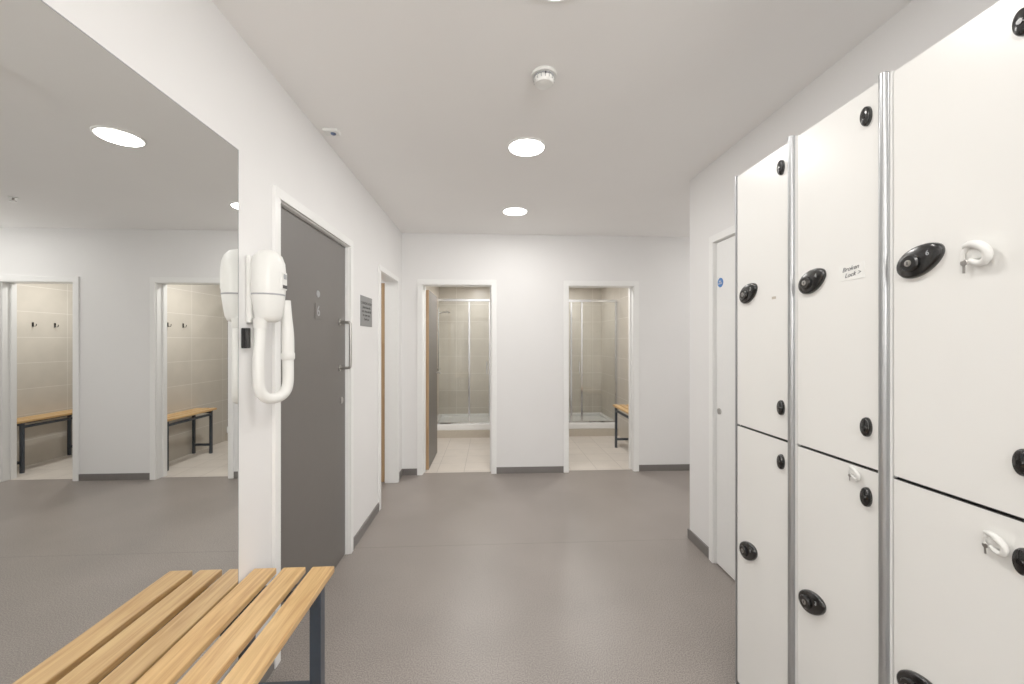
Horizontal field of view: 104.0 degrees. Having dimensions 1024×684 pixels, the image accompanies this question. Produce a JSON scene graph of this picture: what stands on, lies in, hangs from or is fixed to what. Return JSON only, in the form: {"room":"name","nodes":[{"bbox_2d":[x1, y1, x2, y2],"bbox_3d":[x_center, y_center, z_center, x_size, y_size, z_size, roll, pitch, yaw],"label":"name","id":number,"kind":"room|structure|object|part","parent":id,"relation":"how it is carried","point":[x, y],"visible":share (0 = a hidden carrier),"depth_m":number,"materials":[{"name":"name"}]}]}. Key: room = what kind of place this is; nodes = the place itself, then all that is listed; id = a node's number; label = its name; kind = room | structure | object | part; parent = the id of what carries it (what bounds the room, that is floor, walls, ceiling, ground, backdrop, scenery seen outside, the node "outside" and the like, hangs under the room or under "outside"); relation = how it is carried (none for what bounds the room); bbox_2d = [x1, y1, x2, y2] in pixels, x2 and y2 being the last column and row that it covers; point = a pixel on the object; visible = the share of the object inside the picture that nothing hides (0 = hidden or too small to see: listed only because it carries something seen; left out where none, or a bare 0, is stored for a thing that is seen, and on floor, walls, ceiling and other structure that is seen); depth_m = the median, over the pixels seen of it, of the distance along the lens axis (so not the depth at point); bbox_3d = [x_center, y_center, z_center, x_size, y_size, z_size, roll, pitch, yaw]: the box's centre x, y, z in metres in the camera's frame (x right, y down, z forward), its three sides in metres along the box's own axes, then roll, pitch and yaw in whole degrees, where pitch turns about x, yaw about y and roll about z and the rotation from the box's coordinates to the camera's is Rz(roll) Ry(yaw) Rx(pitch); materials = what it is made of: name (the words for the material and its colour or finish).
{"room":"changing room","nodes":[
{"label":"changing room","id":0,"kind":"room"},
{"bbox_2d":[0,0,401,683],"bbox_3d":[-1.069,0.130,0.845,0.127,2.630,7.000,0,0,-3],"label":"wall","id":1,"kind":"structure","parent":0,"point":[119,206],"depth_m":1.09,"materials":[{"name":"white paint"}]},
{"bbox_2d":[241,249,294,403],"bbox_3d":[-0.988,-0.060,1.636,0.133,0.628,0.170,0,0,-3],"label":"hair dryer","id":2,"kind":"object","parent":1,"relation":"attached to","point":[266,275],"depth_m":1.58,"materials":[{"name":"white plastic"}]},
{"bbox_2d":[272,185,352,668],"bbox_3d":[-1.139,0.375,2.266,0.136,2.140,1.005,0,0,-3],"label":"trim","id":3,"kind":"structure","parent":1,"relation":"attached to","point":[280,198],"depth_m":1.88,"materials":[{"name":"white paint"}]},
{"bbox_2d":[281,206,344,605],"bbox_3d":[-1.131,0.398,2.266,0.044,2.079,0.899,0,0,-3],"label":"leaf","id":4,"kind":"object","parent":1,"relation":"attached to","point":[313,414],"visible":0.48,"depth_m":2.25,"materials":[{"name":"grey laminate"}]},
{"bbox_2d":[315,303,320,319],"bbox_3d":[-1.109,-0.175,2.290,0.003,0.090,0.080,0,0,-3],"label":"pictogram plate","id":5,"kind":"object","parent":4,"relation":"attached to","point":[317,305],"visible":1,"depth_m":2.28,"materials":[{"name":"silver metal"}]},
{"bbox_2d":[338,319,351,368],"bbox_3d":[-1.088,0.015,2.617,0.080,0.330,0.040,0,0,-3],"label":"door handle","id":6,"kind":"object","parent":4,"relation":"attached to","point":[340,322],"depth_m":2.61,"materials":[{"name":"metal"}]},
{"bbox_2d":[260,469,402,681],"bbox_3d":[-1.006,1.410,0.842,0.012,0.070,6.988,0,0,-3],"label":"baseboard","id":7,"kind":"structure","parent":1,"relation":"attached to","point":[363,528],"depth_m":2.96,"materials":[{"name":"grey plastic"}]},
{"bbox_2d":[360,295,371,326],"bbox_3d":[-1.129,-0.235,3.103,0.005,0.230,0.285,0,0,-3],"label":"notice sign","id":8,"kind":"object","parent":1,"relation":"attached to","point":[365,302],"visible":1,"depth_m":3.07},
{"bbox_2d":[381,283,384,481],"bbox_3d":[-1.617,0.416,4.113,0.616,2.042,0.044,0,0,-3],"label":"leaf","id":9,"kind":"object","parent":1,"relation":"attached to","point":[382,284],"visible":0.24,"depth_m":4.11,"materials":[{"name":"brown wood"}]},
{"bbox_2d":[378,264,398,510],"bbox_3d":[-1.219,0.390,3.786,0.136,2.110,0.730,0,0,-3],"label":"trim","id":10,"kind":"structure","parent":1,"relation":"attached to","point":[391,281],"depth_m":4.10,"materials":[{"name":"white paint"}]},
{"bbox_2d":[266,469,734,683],"bbox_3d":[0.903,1.495,0.929,6.900,0.100,7.160,0,0,-3],"label":"floor","id":11,"kind":"structure","parent":0,"point":[575,576],"depth_m":2.33,"materials":[{"name":"plastic"}]},
{"bbox_2d":[135,566,333,683],"bbox_3d":[-0.836,1.180,0.718,0.319,0.530,1.822,0,0,-3],"label":"slatted bench","id":12,"kind":"object","parent":11,"relation":"on","point":[253,601],"visible":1,"depth_m":1.30,"materials":[{"name":"brown wood"}]},
{"bbox_3d":[-0.879,1.193,1.531,0.303,0.504,0.042,0,0,-3],"label":"leg frame","id":13,"kind":"part","parent":12,"relation":"part of","materials":[{"name":"metal"}]},
{"bbox_2d":[735,176,739,683],"bbox_3d":[0.921,0.384,1.633,0.017,2.122,0.008,0,0,-3],"label":"post","id":14,"kind":"object","parent":11,"relation":"on","point":[736,424],"visible":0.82,"depth_m":1.63,"materials":[{"name":"metal"}]},
{"bbox_2d":[737,143,787,683],"bbox_3d":[1.142,0.386,1.491,0.481,2.118,0.308,0,0,-3],"label":"locker","id":15,"kind":"object","parent":11,"relation":"on","point":[762,190],"visible":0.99,"depth_m":1.48,"materials":[{"name":"laminate"}]},
{"bbox_3d":[0.904,-0.185,1.562,0.009,0.040,0.040,0,0,-3],"label":"lock knob","id":16,"kind":"part","parent":15,"relation":"part of","materials":[{"name":"black plastic"}]},
{"bbox_3d":[0.904,0.815,1.562,0.009,0.040,0.040,0,0,-3],"label":"lock knob","id":17,"kind":"part","parent":15,"relation":"part of","materials":[{"name":"black plastic"}]},
{"bbox_3d":[0.914,-0.188,1.551,0.012,0.076,0.101,0,0,-3],"label":"lock plate","id":18,"kind":"part","parent":15,"relation":"part of","materials":[{"name":"black plastic"}]},
{"bbox_3d":[0.914,0.812,1.551,0.012,0.076,0.101,0,0,-3],"label":"lock plate","id":19,"kind":"part","parent":15,"relation":"part of","materials":[{"name":"black plastic"}]},
{"bbox_3d":[0.925,-0.170,1.485,0.002,1.003,0.281,0,0,-3],"label":"door panel","id":20,"kind":"part","parent":15,"relation":"part of","materials":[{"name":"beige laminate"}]},
{"bbox_3d":[0.925,0.858,1.485,0.002,1.035,0.281,0,0,-3],"label":"door panel","id":21,"kind":"part","parent":15,"relation":"part of","materials":[{"name":"beige laminate"}]},
{"bbox_2d":[788,135,800,683],"bbox_3d":[0.932,0.382,1.326,0.028,2.126,0.029,0,0,-3],"label":"post","id":22,"kind":"object","parent":11,"relation":"on","point":[792,140],"visible":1,"depth_m":1.32,"materials":[{"name":"silver metal"}]},
{"bbox_2d":[797,83,877,683],"bbox_3d":[1.158,0.386,1.181,0.481,2.118,0.313,0,0,-3],"label":"locker","id":23,"kind":"object","parent":11,"relation":"on","point":[837,157],"visible":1,"depth_m":1.16,"materials":[{"name":"laminate"}]},
{"bbox_3d":[0.920,-0.185,1.255,0.009,0.040,0.040,0,0,-3],"label":"lock knob","id":24,"kind":"part","parent":23,"relation":"part of","materials":[{"name":"black plastic"}]},
{"bbox_3d":[0.920,0.815,1.255,0.009,0.040,0.040,0,0,-3],"label":"lock knob","id":25,"kind":"part","parent":23,"relation":"part of","materials":[{"name":"black plastic"}]},
{"bbox_3d":[0.930,-0.188,1.244,0.012,0.076,0.101,0,0,-3],"label":"lock plate","id":26,"kind":"part","parent":23,"relation":"part of","materials":[{"name":"black plastic"}]},
{"bbox_3d":[0.930,0.812,1.244,0.012,0.076,0.101,0,0,-3],"label":"lock plate","id":27,"kind":"part","parent":23,"relation":"part of","materials":[{"name":"black plastic"}]},
{"bbox_3d":[0.941,-0.170,1.170,0.002,1.003,0.276,0,0,-3],"label":"door panel","id":28,"kind":"part","parent":23,"relation":"part of","materials":[{"name":"beige laminate"}]},
{"bbox_3d":[0.941,0.858,1.170,0.002,1.035,0.276,0,0,-3],"label":"door panel","id":29,"kind":"part","parent":23,"relation":"part of","materials":[{"name":"beige laminate"}]},
{"bbox_2d":[848,465,860,480],"bbox_3d":[0.935,0.362,1.094,0.016,0.044,0.040,0,0,-3],"label":"keys","id":30,"kind":"object","parent":23,"relation":"attached to","point":[852,471],"visible":1,"depth_m":1.09,"materials":[{"name":"white plastic"}]},
{"bbox_2d":[878,71,896,683],"bbox_3d":[0.948,0.382,1.013,0.028,2.126,0.029,0,0,-3],"label":"post","id":31,"kind":"object","parent":11,"relation":"on","point":[886,476],"visible":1,"depth_m":1.01,"materials":[{"name":"silver metal"}]},
{"bbox_2d":[894,0,1023,683],"bbox_3d":[1.175,0.386,0.868,0.481,2.118,0.314,0,0,-3],"label":"locker","id":32,"kind":"object","parent":11,"relation":"on","point":[959,103],"visible":1,"depth_m":0.85,"materials":[{"name":"laminate"}]},
{"bbox_3d":[0.936,0.815,0.942,0.009,0.040,0.040,0,0,-3],"label":"lock knob","id":33,"kind":"part","parent":32,"relation":"part of","materials":[{"name":"black plastic"}]},
{"bbox_3d":[0.936,-0.185,0.942,0.009,0.040,0.040,0,0,-3],"label":"lock knob","id":34,"kind":"part","parent":32,"relation":"part of","materials":[{"name":"black plastic"}]},
{"bbox_3d":[0.947,0.812,0.931,0.012,0.076,0.101,0,0,-3],"label":"lock plate","id":35,"kind":"part","parent":32,"relation":"part of","materials":[{"name":"black plastic"}]},
{"bbox_3d":[0.947,-0.188,0.931,0.012,0.076,0.101,0,0,-3],"label":"lock plate","id":36,"kind":"part","parent":32,"relation":"part of","materials":[{"name":"black plastic"}]},
{"bbox_3d":[0.958,0.858,0.857,0.002,1.035,0.278,0,0,-3],"label":"door panel","id":37,"kind":"part","parent":32,"relation":"part of","materials":[{"name":"beige laminate"}]},
{"bbox_2d":[960,240,993,272],"bbox_3d":[0.946,-0.176,0.816,0.024,0.065,0.059,0,0,-3],"label":"keys","id":38,"kind":"object","parent":32,"relation":"attached to","point":[977,252],"visible":1,"depth_m":0.81,"materials":[{"name":"white plastic"}]},
{"bbox_2d":[982,530,1009,556],"bbox_3d":[0.950,0.401,0.787,0.019,0.050,0.046,0,0,-3],"label":"keys","id":39,"kind":"object","parent":32,"relation":"attached to","point":[995,541],"visible":1,"depth_m":0.79,"materials":[{"name":"white plastic"}]},
{"bbox_2d":[439,287,600,413],"bbox_3d":[1.278,0.245,7.127,5.500,2.400,0.100,0,0,-3],"label":"wall","id":40,"kind":"structure","parent":0,"point":[453,326],"depth_m":6.98,"materials":[{"name":"beige tile"}]},
{"bbox_2d":[425,436,628,472],"bbox_3d":[1.345,1.495,5.859,5.500,0.100,2.640,0,0,-3],"label":"floor","id":41,"kind":"structure","parent":0,"point":[585,452],"depth_m":5.14,"materials":[{"name":"beige tile"}]},
{"bbox_2d":[437,299,489,437],"bbox_3d":[-0.567,0.395,6.509,1.348,2.100,0.939,0,0,-3],"label":"shower enclosure","id":42,"kind":"object","parent":41,"relation":"on","point":[477,425],"visible":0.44,"depth_m":6.07,"materials":[{"name":"silver metal"}]},
{"bbox_2d":[437,413,489,429],"bbox_3d":[-0.568,1.290,6.519,1.348,0.090,0.919,0,0,-3],"label":"tray","id":43,"kind":"object","parent":42,"relation":"on","point":[478,421],"depth_m":6.09,"materials":[{"name":"white ceramic"}]},
{"bbox_3d":[-0.545,-0.635,6.100,1.348,0.040,0.050,0,0,-3],"label":"rail","id":44,"kind":"part","parent":42,"relation":"part of","materials":[{"name":"silver metal"}]},
{"bbox_3d":[-0.545,1.235,6.100,1.348,0.020,0.040,0,0,-3],"label":"rail","id":45,"kind":"part","parent":42,"relation":"part of","materials":[{"name":"silver metal"}]},
{"bbox_2d":[569,299,617,436],"bbox_3d":[0.943,0.395,6.588,1.333,2.100,0.939,0,0,-3],"label":"shower enclosure","id":46,"kind":"object","parent":41,"relation":"on","point":[583,423],"visible":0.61,"depth_m":6.17,"materials":[{"name":"silver metal"}]},
{"bbox_3d":[0.965,1.235,6.179,1.333,0.020,0.040,0,0,-3],"label":"rail","id":47,"kind":"part","parent":46,"relation":"part of","materials":[{"name":"silver metal"}]},
{"bbox_3d":[0.965,-0.635,6.179,1.333,0.040,0.050,0,0,-3],"label":"rail","id":48,"kind":"part","parent":46,"relation":"part of","materials":[{"name":"silver metal"}]},
{"bbox_2d":[569,412,617,428],"bbox_3d":[0.943,1.290,6.598,1.333,0.090,0.919,0,0,-3],"label":"tray","id":49,"kind":"object","parent":46,"relation":"on","point":[591,420],"depth_m":6.18,"materials":[{"name":"white ceramic"}]},
{"bbox_2d":[613,404,628,447],"bbox_3d":[1.548,1.155,5.123,0.260,0.580,0.870,0,0,-3],"label":"slatted bench","id":50,"kind":"object","parent":41,"relation":"on","point":[625,408],"visible":0.27,"depth_m":5.46,"materials":[{"name":"brown wood"}]},
{"bbox_3d":[1.439,0.936,5.117,0.020,0.030,0.680,0,0,-3],"label":"rail","id":51,"kind":"part","parent":50,"relation":"part of","materials":[{"name":"metal"}]},
{"bbox_2d":[426,287,628,442],"bbox_3d":[0.936,0.245,5.817,4.680,2.400,2.480,0,0,-3],"label":"wall","id":52,"kind":"structure","parent":0,"point":[621,295],"depth_m":6.34,"materials":[{"name":"beige tile"}]},
{"bbox_2d":[437,308,449,370],"bbox_3d":[-1.123,-0.044,6.500,0.237,1.022,0.260,0,0,-3],"label":"shower riser","id":53,"kind":"object","parent":52,"relation":"attached to","point":[438,368],"visible":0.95,"depth_m":6.49,"materials":[{"name":"silver metal"}]},
{"bbox_3d":[-1.197,-0.055,6.496,0.020,1.000,0.020,0,0,-3],"label":"riser rail","id":54,"kind":"part","parent":53,"relation":"part of","materials":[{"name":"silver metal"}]},
{"bbox_2d":[381,233,689,468],"bbox_3d":[0.715,0.130,4.504,6.900,2.630,0.120,0,0,-3],"label":"wall","id":55,"kind":"structure","parent":0,"point":[529,272],"depth_m":4.43,"materials":[{"name":"paint"}]},
{"bbox_2d":[426,290,428,469],"bbox_3d":[-0.977,0.425,4.848,0.046,2.020,0.715,0,0,-3],"label":"edge lipping","id":56,"kind":"object","parent":55,"relation":"attached to","point":[427,291],"visible":0.5,"depth_m":4.49,"materials":[{"name":"brown wood"}]},
{"bbox_2d":[429,291,436,467],"bbox_3d":[-0.977,0.425,4.848,0.044,2.020,0.695,0,0,-3],"label":"leaf","id":57,"kind":"object","parent":55,"relation":"attached to","point":[432,298],"visible":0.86,"depth_m":4.79,"materials":[{"name":"grey laminate"}]},
{"bbox_2d":[417,279,495,474],"bbox_3d":[-0.603,0.383,4.426,0.860,2.125,0.136,0,0,-3],"label":"trim","id":58,"kind":"structure","parent":55,"relation":"attached to","point":[422,284],"depth_m":4.38,"materials":[{"name":"white paint"}]},
{"bbox_2d":[403,464,689,474],"bbox_3d":[1.434,1.410,4.475,5.267,0.070,0.012,0,0,-3],"label":"baseboard","id":59,"kind":"structure","parent":55,"relation":"attached to","point":[659,467],"depth_m":4.42,"materials":[{"name":"grey plastic"}]},
{"bbox_2d":[564,280,638,472],"bbox_3d":[0.991,0.383,4.510,0.847,2.125,0.136,0,0,-3],"label":"trim","id":60,"kind":"structure","parent":55,"relation":"attached to","point":[633,286],"depth_m":4.46,"materials":[{"name":"white paint"}]},
{"bbox_2d":[212,0,911,236],"bbox_3d":[0.901,-1.235,0.959,6.900,0.100,7.220,0,0,-3],"label":"ceiling","id":61,"kind":"structure","parent":0,"point":[426,100],"depth_m":1.89,"materials":[{"name":"paint"}]},
{"bbox_2d":[322,127,339,135],"bbox_3d":[-1.009,-1.171,2.235,0.080,0.028,0.060,0,0,-3],"label":"ceiling sensor","id":62,"kind":"object","parent":61,"relation":"attached to","point":[329,131],"depth_m":2.21,"materials":[{"name":"white plastic"}]},
{"bbox_2d":[502,207,527,215],"bbox_3d":[0.027,-1.181,3.616,0.236,0.009,0.236,0,0,-3],"label":"recessed light","id":63,"kind":"object","parent":61,"relation":"in","point":[513,211],"visible":1,"depth_m":3.60,"materials":[{"name":"white paint"}]},
{"bbox_2d":[507,137,545,156],"bbox_3d":[0.088,-1.181,2.428,0.236,0.009,0.236,0,0,-3],"label":"recessed light","id":64,"kind":"object","parent":61,"relation":"in","point":[522,146],"visible":1,"depth_m":2.41,"materials":[{"name":"white paint"}]},
{"bbox_2d":[531,65,556,89],"bbox_3d":[0.141,-1.159,1.770,0.114,0.051,0.114,0,0,-3],"label":"smoke detector","id":65,"kind":"object","parent":61,"relation":"attached to","point":[543,77],"visible":1,"depth_m":1.74,"materials":[{"name":"white plastic"}]},
{"bbox_2d":[544,0,565,1],"bbox_3d":[0.148,-1.181,1.272,0.236,0.009,0.236,0,0,-3],"label":"recessed light","id":66,"kind":"object","parent":61,"relation":"in","point":[544,0],"visible":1,"depth_m":1.38,"materials":[{"name":"white paint"}]},
{"bbox_2d":[690,0,999,546],"bbox_3d":[1.511,0.130,0.214,0.120,2.630,5.470,0,0,-3],"label":"wall","id":67,"kind":"structure","parent":0,"point":[918,26],"depth_m":2.23,"materials":[{"name":"paint"}]},
{"bbox_2d":[687,528,708,558],"bbox_3d":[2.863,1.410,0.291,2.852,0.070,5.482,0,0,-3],"label":"baseboard","id":68,"kind":"structure","parent":67,"relation":"attached to","point":[691,536],"depth_m":2.79,"materials":[{"name":"grey plastic"}]},
{"bbox_2d":[709,225,734,562],"bbox_3d":[1.398,0.375,2.214,0.136,2.140,0.895,0,0,-3],"label":"trim","id":69,"kind":"structure","parent":67,"relation":"attached to","point":[729,232],"depth_m":2.61,"materials":[{"name":"white paint"}]},
{"bbox_2d":[717,236,734,579],"bbox_3d":[1.374,0.398,2.213,0.044,2.079,0.789,0,0,-3],"label":"leaf","id":70,"kind":"object","parent":67,"relation":"attached to","point":[725,248],"visible":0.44,"depth_m":2.50,"materials":[{"name":"white paint"}]},
{"bbox_2d":[718,278,722,286],"bbox_3d":[1.333,-0.380,2.558,0.002,0.060,0.060,0,0,-3],"label":"notice","id":71,"kind":"object","parent":70,"relation":"attached to","point":[720,284],"visible":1,"depth_m":2.56,"materials":[{"name":"blue plastic"}]}
]}

